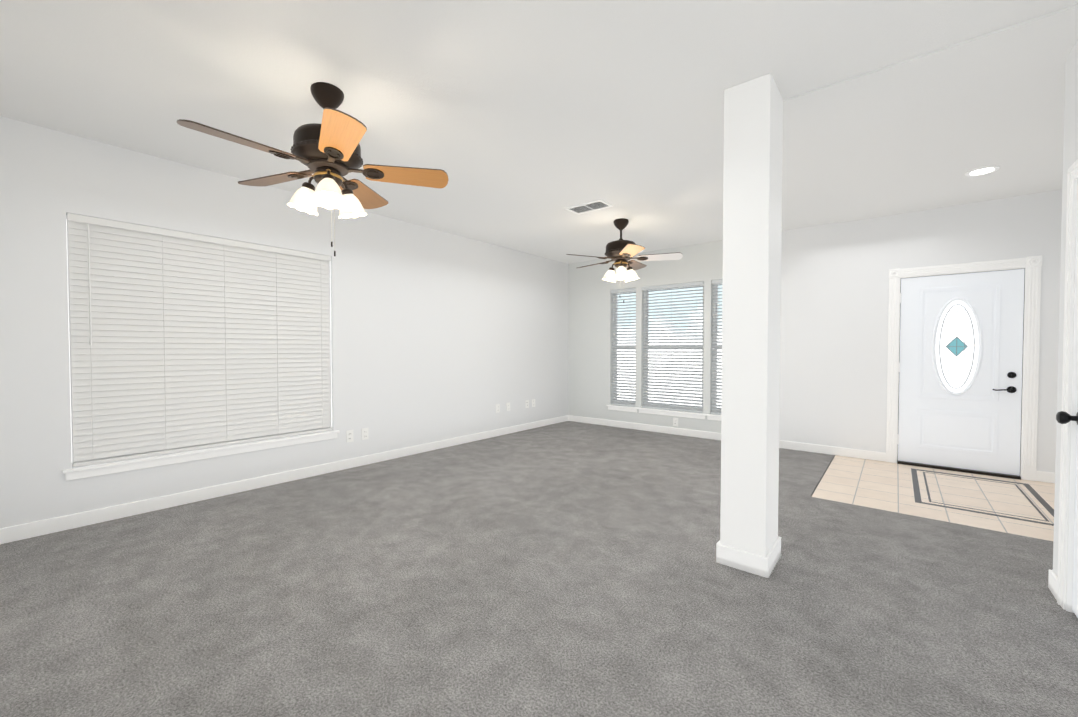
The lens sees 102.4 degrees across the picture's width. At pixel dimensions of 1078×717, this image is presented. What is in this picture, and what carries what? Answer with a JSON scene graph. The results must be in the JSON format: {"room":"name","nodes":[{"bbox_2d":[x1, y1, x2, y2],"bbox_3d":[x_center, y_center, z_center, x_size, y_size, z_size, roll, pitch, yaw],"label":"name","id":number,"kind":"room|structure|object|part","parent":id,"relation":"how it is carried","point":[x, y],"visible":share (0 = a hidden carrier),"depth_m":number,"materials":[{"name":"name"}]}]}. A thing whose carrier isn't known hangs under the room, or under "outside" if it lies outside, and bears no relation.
{"room":"empty living room","nodes":[
{"label":"empty living room","id":0,"kind":"room"},
{"bbox_2d":[0,116,567,527],"bbox_3d":[-1.487,-0.216,4.917,0.150,2.600,6.319,1,2,40],"label":"wall","id":1,"kind":"structure","parent":0,"point":[436,335],"depth_m":3.97,"materials":[{"name":"white paint"}]},
{"bbox_2d":[66,215,328,465],"bbox_3d":[-2.632,-0.131,3.593,0.060,1.681,1.726,1,2,40],"label":"window","id":2,"kind":"structure","parent":1,"relation":"in","point":[71,372],"depth_m":2.93,"materials":[{"name":"white plastic"}]},
{"bbox_2d":[67,213,331,466],"bbox_3d":[-2.565,-0.130,3.538,0.068,1.678,1.718,1,2,40],"label":"window blind","id":3,"kind":"object","parent":2,"relation":"attached to","point":[179,341],"visible":0.92,"depth_m":3.36,"materials":[{"name":"white plastic"}]},
{"bbox_2d":[62,430,339,480],"bbox_3d":[-2.563,0.751,3.554,0.120,0.073,1.820,1,2,40],"label":"window sill","id":4,"kind":"structure","parent":1,"relation":"attached to","point":[103,469],"depth_m":3.32,"materials":[{"name":"white wood"}]},
{"bbox_2d":[0,415,567,543],"bbox_3d":[-1.441,1.038,4.874,0.018,0.095,6.077,1,2,40],"label":"baseboard","id":5,"kind":"structure","parent":1,"relation":"attached to","point":[42,527],"depth_m":3.50,"materials":[{"name":"white wood"}]},
{"bbox_2d":[346,430,353,442],"bbox_3d":[-1.888,0.776,4.327,0.008,0.116,0.072,1,2,40],"label":"electrical outlet plate","id":6,"kind":"object","parent":1,"relation":"attached to","point":[349,436],"depth_m":4.32,"materials":[{"name":"white plastic"}]},
{"bbox_2d":[362,428,368,439],"bbox_3d":[-1.786,0.773,4.450,0.008,0.116,0.072,1,2,40],"label":"electrical outlet plate","id":7,"kind":"object","parent":1,"relation":"attached to","point":[365,430],"depth_m":4.44,"materials":[{"name":"white plastic"}]},
{"bbox_2d":[496,404,499,412],"bbox_3d":[-0.564,0.683,5.929,0.008,0.116,0.072,1,2,40],"label":"electrical outlet plate","id":8,"kind":"object","parent":1,"relation":"attached to","point":[497,405],"depth_m":5.92,"materials":[{"name":"white plastic"}]},
{"bbox_2d":[506,402,509,410],"bbox_3d":[-0.431,0.680,6.091,0.008,0.116,0.072,1,2,40],"label":"electrical outlet plate","id":9,"kind":"object","parent":1,"relation":"attached to","point":[507,404],"depth_m":6.09,"materials":[{"name":"white plastic"}]},
{"bbox_2d":[525,400,528,407],"bbox_3d":[-0.176,0.673,6.400,0.008,0.116,0.072,1,2,40],"label":"electrical outlet plate","id":10,"kind":"object","parent":1,"relation":"attached to","point":[526,401],"depth_m":6.39,"materials":[{"name":"white plastic"}]},
{"bbox_2d":[0,421,1077,716],"bbox_3d":[0.350,1.158,2.615,5.950,0.050,7.576,1,2,40],"label":"floor carpet","id":11,"kind":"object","parent":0,"point":[566,569],"visible":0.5,"depth_m":2.03,"materials":[{"name":"grey carpet"}]},
{"bbox_2d":[720,73,782,556],"bbox_3d":[1.194,-0.164,2.431,0.230,2.600,0.310,1,2,40],"label":"column","id":12,"kind":"structure","parent":11,"relation":"on","point":[752,223],"depth_m":2.31,"materials":[{"name":"white paint"}]},
{"bbox_2d":[716,536,781,577],"bbox_3d":[1.194,1.084,2.457,0.266,0.105,0.338,1,2,40],"label":"baseboard","id":13,"kind":"structure","parent":12,"relation":"attached to","point":[755,564],"depth_m":2.33,"materials":[{"name":"white wood"}]},
{"bbox_2d":[0,0,1077,263],"bbox_3d":[0.350,-1.511,2.558,5.950,0.112,7.576,1,2,40],"label":"ceiling","id":14,"kind":"structure","parent":0,"point":[522,124],"depth_m":2.40,"materials":[{"name":"paint"}]},
{"bbox_2d":[177,82,448,255],"bbox_3d":[-1.185,-1.011,2.335,1.241,0.901,1.192,1,2,40],"label":"fan","id":15,"kind":"object","parent":14,"relation":"hanging from","point":[327,152],"visible":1,"depth_m":2.31,"materials":[{"name":"brown wood"}]},
{"bbox_3d":[-1.386,-1.034,2.091,0.173,0.046,0.560,1,2,40],"label":"blade","id":16,"kind":"part","parent":15,"relation":"part of","materials":[{"name":"brown wood"}]},
{"bbox_3d":[-1.493,-1.043,2.506,0.560,0.046,0.173,0,1,22],"label":"blade","id":17,"kind":"part","parent":15,"relation":"part of","materials":[{"name":"brown wood"}]},
{"bbox_3d":[-1.154,-1.188,2.369,0.359,0.550,0.357,1,2,40],"label":"motor","id":18,"kind":"part","parent":15,"relation":"part of","materials":[{"name":"black metal"}]},
{"bbox_3d":[-0.958,-1.034,2.064,0.173,0.046,0.560,-1,1,-32],"label":"blade","id":19,"kind":"part","parent":15,"relation":"part of","materials":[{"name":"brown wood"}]},
{"bbox_3d":[-1.131,-1.048,2.737,0.173,0.046,0.560,0,1,4],"label":"blade","id":20,"kind":"part","parent":15,"relation":"part of","materials":[{"name":"brown wood"}]},
{"bbox_3d":[-0.800,-1.042,2.463,0.560,0.046,0.173,0,1,-14],"label":"blade","id":21,"kind":"part","parent":15,"relation":"part of","materials":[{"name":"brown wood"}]},
{"bbox_2d":[565,199,612,214],"bbox_3d":[0.494,-1.498,4.297,0.420,0.011,0.240,1,2,40],"label":"ceiling vent","id":22,"kind":"object","parent":14,"relation":"in","point":[595,205],"visible":0.98,"depth_m":4.28,"materials":[{"name":"white metal"}]},
{"bbox_2d":[566,218,682,302],"bbox_3d":[0.903,-1.063,4.791,1.234,0.901,1.223,1,2,40],"label":"fan","id":23,"kind":"object","parent":14,"relation":"hanging from","point":[620,252],"visible":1,"depth_m":4.67,"materials":[{"name":"brown wood"}]},
{"bbox_3d":[0.559,-1.088,4.622,0.560,0.046,0.173,0,1,-21],"label":"blade","id":24,"kind":"part","parent":23,"relation":"part of","materials":[{"name":"brown wood"}]},
{"bbox_3d":[0.667,-1.097,5.037,0.173,0.046,0.560,-1,2,-39],"label":"blade","id":25,"kind":"part","parent":23,"relation":"part of","materials":[{"name":"brown wood"}]},
{"bbox_3d":[0.899,-1.238,4.752,0.359,0.550,0.357,1,2,40],"label":"motor","id":26,"kind":"part","parent":23,"relation":"part of","materials":[{"name":"black metal"}]},
{"bbox_3d":[0.921,-1.083,4.391,0.173,0.046,0.560,0,1,-3],"label":"blade","id":27,"kind":"part","parent":23,"relation":"part of","materials":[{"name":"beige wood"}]},
{"bbox_3d":[1.095,-1.097,5.063,0.173,0.046,0.560,1,1,33],"label":"blade","id":28,"kind":"part","parent":23,"relation":"part of","materials":[{"name":"brown wood"}]},
{"bbox_3d":[1.252,-1.089,4.664,0.560,0.046,0.173,0,1,15],"label":"blade","id":29,"kind":"part","parent":23,"relation":"part of","materials":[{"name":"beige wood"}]},
{"bbox_2d":[965,166,999,175],"bbox_3d":[3.471,-1.467,3.396,0.192,0.010,0.192,1,2,40],"label":"recessed light","id":30,"kind":"object","parent":14,"relation":"in","point":[982,170],"visible":1,"depth_m":3.39,"materials":[{"name":"white"}]},
{"bbox_2d":[568,189,1061,472],"bbox_3d":[2.771,-0.227,5.402,5.800,2.600,0.150,1,2,40],"label":"wall","id":31,"kind":"structure","parent":0,"point":[834,330],"depth_m":4.83,"materials":[{"name":"white paint"}]},
{"bbox_2d":[606,405,637,411],"bbox_3d":[1.281,0.757,6.588,0.519,0.073,0.120,1,2,40],"label":"window stool","id":32,"kind":"structure","parent":31,"relation":"attached to","point":[622,408],"depth_m":6.54,"materials":[{"name":"white wood"}]},
{"bbox_2d":[613,291,635,404],"bbox_3d":[1.339,-0.168,6.638,0.425,1.766,0.060,1,2,40],"label":"window","id":33,"kind":"structure","parent":31,"relation":"in","point":[624,344],"depth_m":6.65,"materials":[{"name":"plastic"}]},
{"bbox_2d":[611,288,635,406],"bbox_3d":[1.283,-0.167,6.571,0.417,1.763,0.068,1,2,40],"label":"window blind","id":34,"kind":"object","parent":33,"relation":"attached to","point":[616,314],"visible":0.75,"depth_m":6.58,"materials":[{"name":"grey plastic"}]},
{"bbox_2d":[637,408,705,418],"bbox_3d":[1.864,0.767,6.107,0.990,0.073,0.120,1,2,40],"label":"window stool","id":35,"kind":"structure","parent":31,"relation":"attached to","point":[674,413],"depth_m":6.04,"materials":[{"name":"white wood"}]},
{"bbox_2d":[644,285,703,410],"bbox_3d":[1.921,-0.158,6.157,0.896,1.766,0.060,1,2,40],"label":"window","id":36,"kind":"structure","parent":31,"relation":"in","point":[676,407],"depth_m":6.14,"materials":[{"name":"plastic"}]},
{"bbox_2d":[642,281,703,412],"bbox_3d":[1.866,-0.157,6.090,0.888,1.763,0.068,1,2,40],"label":"window blind","id":37,"kind":"object","parent":36,"relation":"attached to","point":[671,286],"visible":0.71,"depth_m":6.08,"materials":[{"name":"grey plastic"}]},
{"bbox_2d":[673,418,677,425],"bbox_3d":[1.903,0.885,6.039,0.072,0.116,0.008,1,2,40],"label":"electrical outlet plate","id":38,"kind":"object","parent":31,"relation":"attached to","point":[675,420],"depth_m":6.04,"materials":[{"name":"white plastic"}]},
{"bbox_2d":[706,414,720,420],"bbox_3d":[2.447,0.777,5.626,0.519,0.073,0.120,1,2,40],"label":"window stool","id":39,"kind":"structure","parent":31,"relation":"attached to","point":[713,417],"depth_m":5.69,"materials":[{"name":"white wood"}]},
{"bbox_2d":[712,283,721,411],"bbox_3d":[2.504,-0.147,5.676,0.425,1.766,0.060,1,2,40],"label":"window","id":40,"kind":"structure","parent":31,"relation":"in","point":[717,343],"depth_m":5.76,"materials":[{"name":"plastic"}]},
{"bbox_2d":[711,279,722,414],"bbox_3d":[2.449,-0.146,5.609,0.417,1.763,0.068,1,2,40],"label":"window blind","id":41,"kind":"object","parent":40,"relation":"attached to","point":[718,329],"visible":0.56,"depth_m":5.70,"materials":[{"name":"grey plastic"}]},
{"bbox_2d":[568,415,885,461],"bbox_3d":[2.089,1.016,5.888,4.109,0.095,0.018,1,2,40],"label":"baseboard","id":42,"kind":"structure","parent":31,"relation":"attached to","point":[847,452],"depth_m":5.70,"materials":[{"name":"white wood"}]},
{"bbox_2d":[897,461,1020,479],"bbox_3d":[4.106,1.089,4.282,0.872,0.024,0.120,1,2,40],"label":"front door threshold sill","id":43,"kind":"structure","parent":31,"relation":"attached to","point":[962,470],"depth_m":4.21,"materials":[{"name":"brown metal"}]},
{"bbox_2d":[898,269,1024,475],"bbox_3d":[4.098,0.125,4.251,0.864,1.898,0.061,1,2,40],"label":"front door","id":44,"kind":"structure","parent":31,"relation":"in","point":[976,426],"depth_m":4.21,"materials":[{"name":"white paint"}]},
{"bbox_3d":[4.079,-0.117,4.231,0.374,0.970,0.014,1,2,40],"label":"front door glass pane","id":45,"kind":"part","parent":44,"relation":"part of","materials":[{"name":"white glass"}]},
{"bbox_2d":[993,372,1016,392],"bbox_3d":[4.319,0.221,4.019,0.158,0.197,0.050,1,2,40],"label":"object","id":46,"kind":"structure","parent":44,"relation":"attached to","point":[1010,389],"depth_m":4.00,"materials":[{"name":"black metal"}]},
{"bbox_2d":[886,255,1041,480],"bbox_3d":[4.110,0.086,4.265,1.064,2.024,0.149,1,2,40],"label":"door frame","id":47,"kind":"structure","parent":31,"relation":"attached to","point":[1033,264],"depth_m":3.96,"materials":[{"name":"white wood"}]},
{"bbox_2d":[1036,471,1054,482],"bbox_3d":[4.668,1.061,3.760,0.481,0.095,0.018,1,2,40],"label":"baseboard","id":48,"kind":"structure","parent":31,"relation":"attached to","point":[1041,476],"depth_m":3.87,"materials":[{"name":"white wood"}]},
{"bbox_2d":[811,455,1054,540],"bbox_3d":[3.624,1.140,3.569,2.115,0.046,1.936,1,2,40],"label":"floor","id":49,"kind":"structure","parent":0,"point":[883,485],"depth_m":3.56,"materials":[{"name":"beige tile"}]},
{"bbox_2d":[911,468,1053,525],"bbox_3d":[3.631,1.116,3.604,0.790,0.002,1.240,1,2,40],"label":"inlay","id":50,"kind":"object","parent":49,"relation":"on","point":[1036,495],"visible":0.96,"depth_m":3.48,"materials":[{"name":"grey tile"}]},
{"bbox_2d":[1053,40,1077,576],"bbox_3d":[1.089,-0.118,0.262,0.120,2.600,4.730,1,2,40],"label":"wall","id":51,"kind":"structure","parent":0,"point":[1070,151],"depth_m":2.08,"materials":[{"name":"white paint"}]},
{"bbox_2d":[1048,569,1057,594],"bbox_3d":[2.873,1.101,1.888,0.865,0.095,0.018,1,2,40],"label":"baseboard","id":52,"kind":"structure","parent":51,"relation":"attached to","point":[1052,577],"depth_m":2.10,"materials":[{"name":"white wood"}]},
{"bbox_2d":[1057,159,1077,609],"bbox_3d":[2.170,0.146,1.683,0.020,2.013,0.836,1,2,40],"label":"door frame","id":53,"kind":"structure","parent":51,"relation":"attached to","point":[1072,175],"depth_m":1.97,"materials":[{"name":"white wood"}]},
{"bbox_2d":[1066,178,1077,612],"bbox_3d":[2.222,0.175,1.641,0.122,1.957,0.724,1,2,40],"label":"door","id":54,"kind":"structure","parent":51,"relation":"attached to","point":[1071,490],"depth_m":1.95,"materials":[{"name":"white wood"}]},
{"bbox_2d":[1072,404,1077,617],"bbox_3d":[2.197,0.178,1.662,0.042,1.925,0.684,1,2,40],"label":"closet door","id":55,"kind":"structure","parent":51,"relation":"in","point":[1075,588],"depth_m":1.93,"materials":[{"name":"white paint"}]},
{"bbox_2d":[1056,411,1077,424],"bbox_3d":[2.337,0.263,1.911,0.072,0.066,0.066,1,2,40],"label":"door knob","id":56,"kind":"object","parent":55,"relation":"attached to","point":[1062,417],"depth_m":1.90,"materials":[{"name":"black metal"}]}
]}

